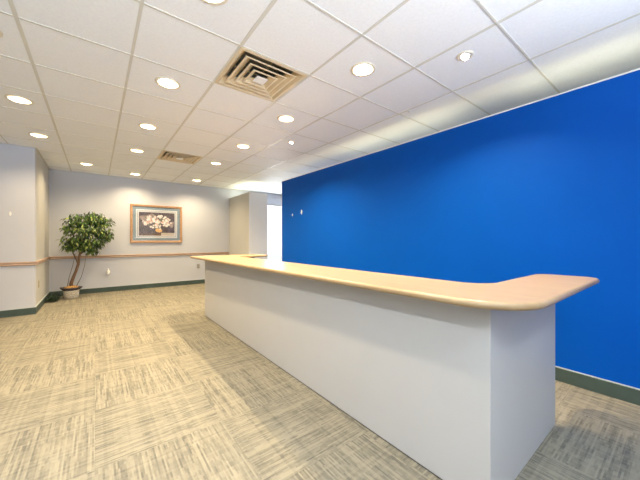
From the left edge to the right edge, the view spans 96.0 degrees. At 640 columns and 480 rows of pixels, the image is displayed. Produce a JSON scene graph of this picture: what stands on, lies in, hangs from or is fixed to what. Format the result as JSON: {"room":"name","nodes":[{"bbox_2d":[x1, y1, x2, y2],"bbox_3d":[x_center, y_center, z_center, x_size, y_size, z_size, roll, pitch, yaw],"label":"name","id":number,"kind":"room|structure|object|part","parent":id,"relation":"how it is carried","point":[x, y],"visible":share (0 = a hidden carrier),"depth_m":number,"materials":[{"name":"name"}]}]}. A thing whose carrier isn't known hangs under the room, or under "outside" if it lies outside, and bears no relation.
{"room":"lobby","nodes":[
{"label":"lobby","id":0,"kind":"room"},
{"bbox_2d":[0,143,35,309],"bbox_3d":[-5.332,-0.140,3.657,2.470,2.520,0.120,0,0,-38],"label":"wall","id":1,"kind":"structure","parent":0,"point":[17,163],"depth_m":4.25,"materials":[{"name":"paint"}]},
{"bbox_2d":[0,307,34,317],"bbox_3d":[-5.292,1.067,3.605,2.470,0.107,0.012,0,0,-38],"label":"baseboard","id":2,"kind":"structure","parent":1,"relation":"attached to","point":[30,310],"depth_m":4.25,"materials":[{"name":"green plastic"}]},
{"bbox_2d":[0,261,36,266],"bbox_3d":[-5.280,0.355,3.606,2.490,0.060,0.024,0,0,-38],"label":"trim","id":3,"kind":"structure","parent":1,"relation":"attached to","point":[4,264],"depth_m":4.24,"materials":[{"name":"brown wood"}]},
{"bbox_2d":[36,150,48,304],"bbox_3d":[-4.911,-0.140,5.029,0.120,2.520,1.530,0,0,-38],"label":"wall","id":4,"kind":"structure","parent":0,"point":[42,171],"depth_m":4.98,"materials":[{"name":"beige paint"}]},
{"bbox_2d":[35,291,49,313],"bbox_3d":[-4.819,1.067,5.018,0.012,0.107,1.662,0,0,-38],"label":"baseboard","id":5,"kind":"structure","parent":4,"relation":"attached to","point":[40,304],"depth_m":4.81,"materials":[{"name":"green plastic"}]},
{"bbox_2d":[35,257,49,264],"bbox_3d":[-4.805,0.355,5.010,0.024,0.060,1.650,0,0,-38],"label":"trim","id":6,"kind":"structure","parent":4,"relation":"attached to","point":[46,258],"depth_m":4.93,"materials":[{"name":"brown wood"}]},
{"bbox_2d":[63,289,79,298],"bbox_3d":[-4.795,1.028,5.556,0.256,0.185,0.256,0,0,-38],"label":"basket","id":7,"kind":"object","parent":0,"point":[68,293],"depth_m":5.46,"materials":[{"name":"white wicker"}]},
{"bbox_2d":[49,169,281,290],"bbox_3d":[-2.603,-0.140,7.869,7.250,2.520,0.120,0,0,-38],"label":"wall","id":8,"kind":"structure","parent":0,"point":[205,210],"depth_m":6.48,"materials":[{"name":"paint"}]},
{"bbox_2d":[50,279,204,296],"bbox_3d":[-3.902,1.067,6.775,3.593,0.107,0.012,0,0,-38],"label":"baseboard","id":9,"kind":"structure","parent":8,"relation":"attached to","point":[199,281],"depth_m":6.52,"materials":[{"name":"green plastic"}]},
{"bbox_2d":[50,252,228,259],"bbox_3d":[-3.903,0.355,6.767,3.605,0.060,0.024,0,0,-38],"label":"trim","id":10,"kind":"structure","parent":8,"relation":"attached to","point":[205,253],"depth_m":6.55,"materials":[{"name":"brown wood"}]},
{"bbox_2d":[130,204,181,242],"bbox_3d":[-3.843,-0.376,6.808,1.081,0.882,0.031,0,0,-38],"label":"framed picture","id":11,"kind":"object","parent":8,"relation":"attached to","point":[148,223],"visible":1,"depth_m":6.79,"materials":[{"name":"brown wood"}]},
{"bbox_2d":[139,212,174,235],"bbox_3d":[-3.847,-0.376,6.814,0.747,0.548,0.004,0,0,-38],"label":"print","id":12,"kind":"object","parent":11,"relation":"attached to","point":[150,223],"depth_m":6.81,"materials":[{"name":"multicoloured paper"}]},
{"bbox_2d":[229,192,248,254],"bbox_3d":[-2.049,-0.011,7.401,0.100,2.262,1.300,0,0,-38],"label":"wall","id":13,"kind":"structure","parent":0,"point":[238,205],"depth_m":7.31,"materials":[{"name":"beige paint"}]},
{"bbox_2d":[249,192,266,259],"bbox_3d":[-1.498,-0.011,6.998,0.475,2.262,0.012,0,0,-38],"label":"wall","id":14,"kind":"structure","parent":0,"point":[257,201],"depth_m":6.99,"materials":[{"name":"paint"}]},
{"bbox_2d":[0,0,639,194],"bbox_3d":[-0.686,-1.407,3.489,9.840,0.022,9.390,0,0,-38],"label":"ceiling","id":15,"kind":"structure","parent":0,"point":[89,69],"depth_m":2.38,"materials":[{"name":"tile"}]},
{"bbox_2d":[4,94,33,104],"bbox_3d":[-2.990,-1.446,2.868,0.206,0.105,0.206,0,0,-38],"label":"recessed light","id":16,"kind":"object","parent":15,"relation":"in","point":[19,99],"visible":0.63,"depth_m":2.90,"materials":[{"name":"beige"}]},
{"bbox_2d":[28,132,48,137],"bbox_3d":[-3.752,-1.446,3.847,0.206,0.105,0.206,0,0,-38],"label":"recessed light","id":17,"kind":"object","parent":15,"relation":"in","point":[39,135],"visible":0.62,"depth_m":3.88,"materials":[{"name":"beige"}]},
{"bbox_2d":[129,148,144,152],"bbox_3d":[-2.859,-1.446,4.503,0.206,0.105,0.206,0,0,-38],"label":"recessed light","id":18,"kind":"object","parent":15,"relation":"in","point":[131,149],"visible":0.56,"depth_m":4.54,"materials":[{"name":"beige"}]},
{"bbox_2d":[138,123,157,129],"bbox_3d":[-2.116,-1.446,3.548,0.206,0.105,0.206,0,0,-38],"label":"recessed light","id":19,"kind":"object","parent":15,"relation":"in","point":[143,125],"visible":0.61,"depth_m":3.60,"materials":[{"name":"beige glass"}]},
{"bbox_2d":[155,77,180,88],"bbox_3d":[-1.355,-1.446,2.569,0.206,0.105,0.206,0,0,-38],"label":"recessed light","id":20,"kind":"object","parent":15,"relation":"in","point":[166,82],"visible":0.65,"depth_m":2.61,"materials":[{"name":"beige"}]},
{"bbox_2d":[157,150,201,163],"bbox_3d":[-2.389,-1.492,4.902,0.594,0.224,0.594,0,0,-38],"label":"ceiling vent","id":21,"kind":"object","parent":15,"relation":"in","point":[165,155],"visible":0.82,"depth_m":4.93,"materials":[{"name":"beige metal"}]},
{"bbox_2d":[202,0,227,5],"bbox_3d":[-0.613,-1.446,1.614,0.206,0.105,0.206,0,0,-38],"label":"recessed light","id":22,"kind":"object","parent":15,"relation":"in","point":[211,2],"visible":1,"depth_m":1.69,"materials":[{"name":"white glass"}]},
{"bbox_2d":[236,144,249,147],"bbox_3d":[-1.145,-1.446,4.291,0.206,0.105,0.206,0,0,-38],"label":"recessed light","id":23,"kind":"object","parent":15,"relation":"in","point":[237,145],"visible":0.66,"depth_m":4.34,"materials":[{"name":"beige"}]},
{"bbox_2d":[215,47,307,101],"bbox_3d":[-0.518,-1.492,2.496,0.594,0.224,0.594,0,0,-38],"label":"ceiling vent","id":24,"kind":"object","parent":15,"relation":"in","point":[250,72],"visible":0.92,"depth_m":2.54,"materials":[{"name":"beige metal"}]},
{"bbox_3d":[-0.518,-1.382,2.496,0.100,0.004,0.100,0,0,-38],"label":"plate","id":25,"kind":"part","parent":24,"relation":"part of","materials":[{"name":"white metal"}]},
{"bbox_2d":[277,115,294,121],"bbox_3d":[-0.390,-1.446,3.320,0.206,0.105,0.206,0,0,-38],"label":"recessed light","id":26,"kind":"object","parent":15,"relation":"in","point":[283,118],"visible":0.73,"depth_m":3.38,"materials":[{"name":"beige glass"}]},
{"bbox_2d":[350,62,375,76],"bbox_3d":[0.353,-1.446,2.365,0.206,0.105,0.206,0,0,-38],"label":"recessed light","id":27,"kind":"object","parent":15,"relation":"in","point":[361,69],"visible":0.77,"depth_m":2.41,"materials":[{"name":"beige"}]},
{"bbox_2d":[457,50,473,60],"bbox_3d":[1.103,-1.413,2.187,0.120,0.070,0.120,0,0,-38],"label":"light","id":28,"kind":"object","parent":15,"relation":"attached to","point":[465,55],"visible":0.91,"depth_m":2.18,"materials":[{"name":"white"}]},
{"bbox_2d":[0,283,639,479],"bbox_3d":[-0.686,1.150,3.489,9.840,0.060,9.390,0,0,-38],"label":"floor","id":29,"kind":"structure","parent":0,"point":[135,384],"depth_m":1.86,"materials":[{"name":"carpet"}]},
{"bbox_2d":[45,293,59,302],"bbox_3d":[-5.002,1.064,5.412,0.232,0.108,0.750,0,0,-38],"label":"greenery","id":30,"kind":"object","parent":29,"relation":"on","point":[50,298],"visible":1,"depth_m":5.26,"materials":[{"name":"green plant"}]},
{"bbox_2d":[54,211,115,298],"bbox_3d":[-4.587,0.273,5.677,0.976,1.695,0.563,0,0,-38],"label":"potted ficus","id":31,"kind":"object","parent":29,"relation":"on","point":[83,243],"visible":1,"depth_m":5.59,"materials":[{"name":"green plant"}]},
{"bbox_2d":[190,254,599,479],"bbox_3d":[-0.079,0.677,3.016,1.407,0.885,4.181,0,0,-38],"label":"reception desk","id":32,"kind":"object","parent":29,"relation":"on","point":[458,378],"depth_m":1.53,"materials":[{"name":"white wood"}]},
{"bbox_2d":[194,254,595,301],"bbox_3d":[-0.079,0.251,3.016,1.375,0.032,4.149,0,0,-38],"label":"countertop","id":33,"kind":"structure","parent":32,"relation":"on","point":[537,287],"depth_m":1.59,"materials":[{"name":"laminate"}]},
{"bbox_2d":[282,70,639,405],"bbox_3d":[1.244,-0.018,3.228,0.132,2.275,6.370,0,0,-38],"label":"wall","id":34,"kind":"structure","parent":0,"point":[551,185],"depth_m":2.49,"materials":[{"name":"blue paint"}]},
{"bbox_2d":[282,68,639,181],"bbox_3d":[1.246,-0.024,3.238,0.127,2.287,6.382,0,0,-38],"label":"trim","id":35,"kind":"structure","parent":34,"relation":"attached to","point":[637,68],"depth_m":2.61,"materials":[{"name":"white paint"}]},
{"label":"outside","id":36,"kind":"structure","parent":0,"visible":0},
{"bbox_2d":[267,254,281,260],"bbox_3d":[-6.726,1.250,13.537,18.000,0.140,13.870,0,0,-38],"label":"ground","id":37,"kind":"structure","parent":36,"point":[276,257],"depth_m":19.43,"materials":[{"name":"white"}]}
]}

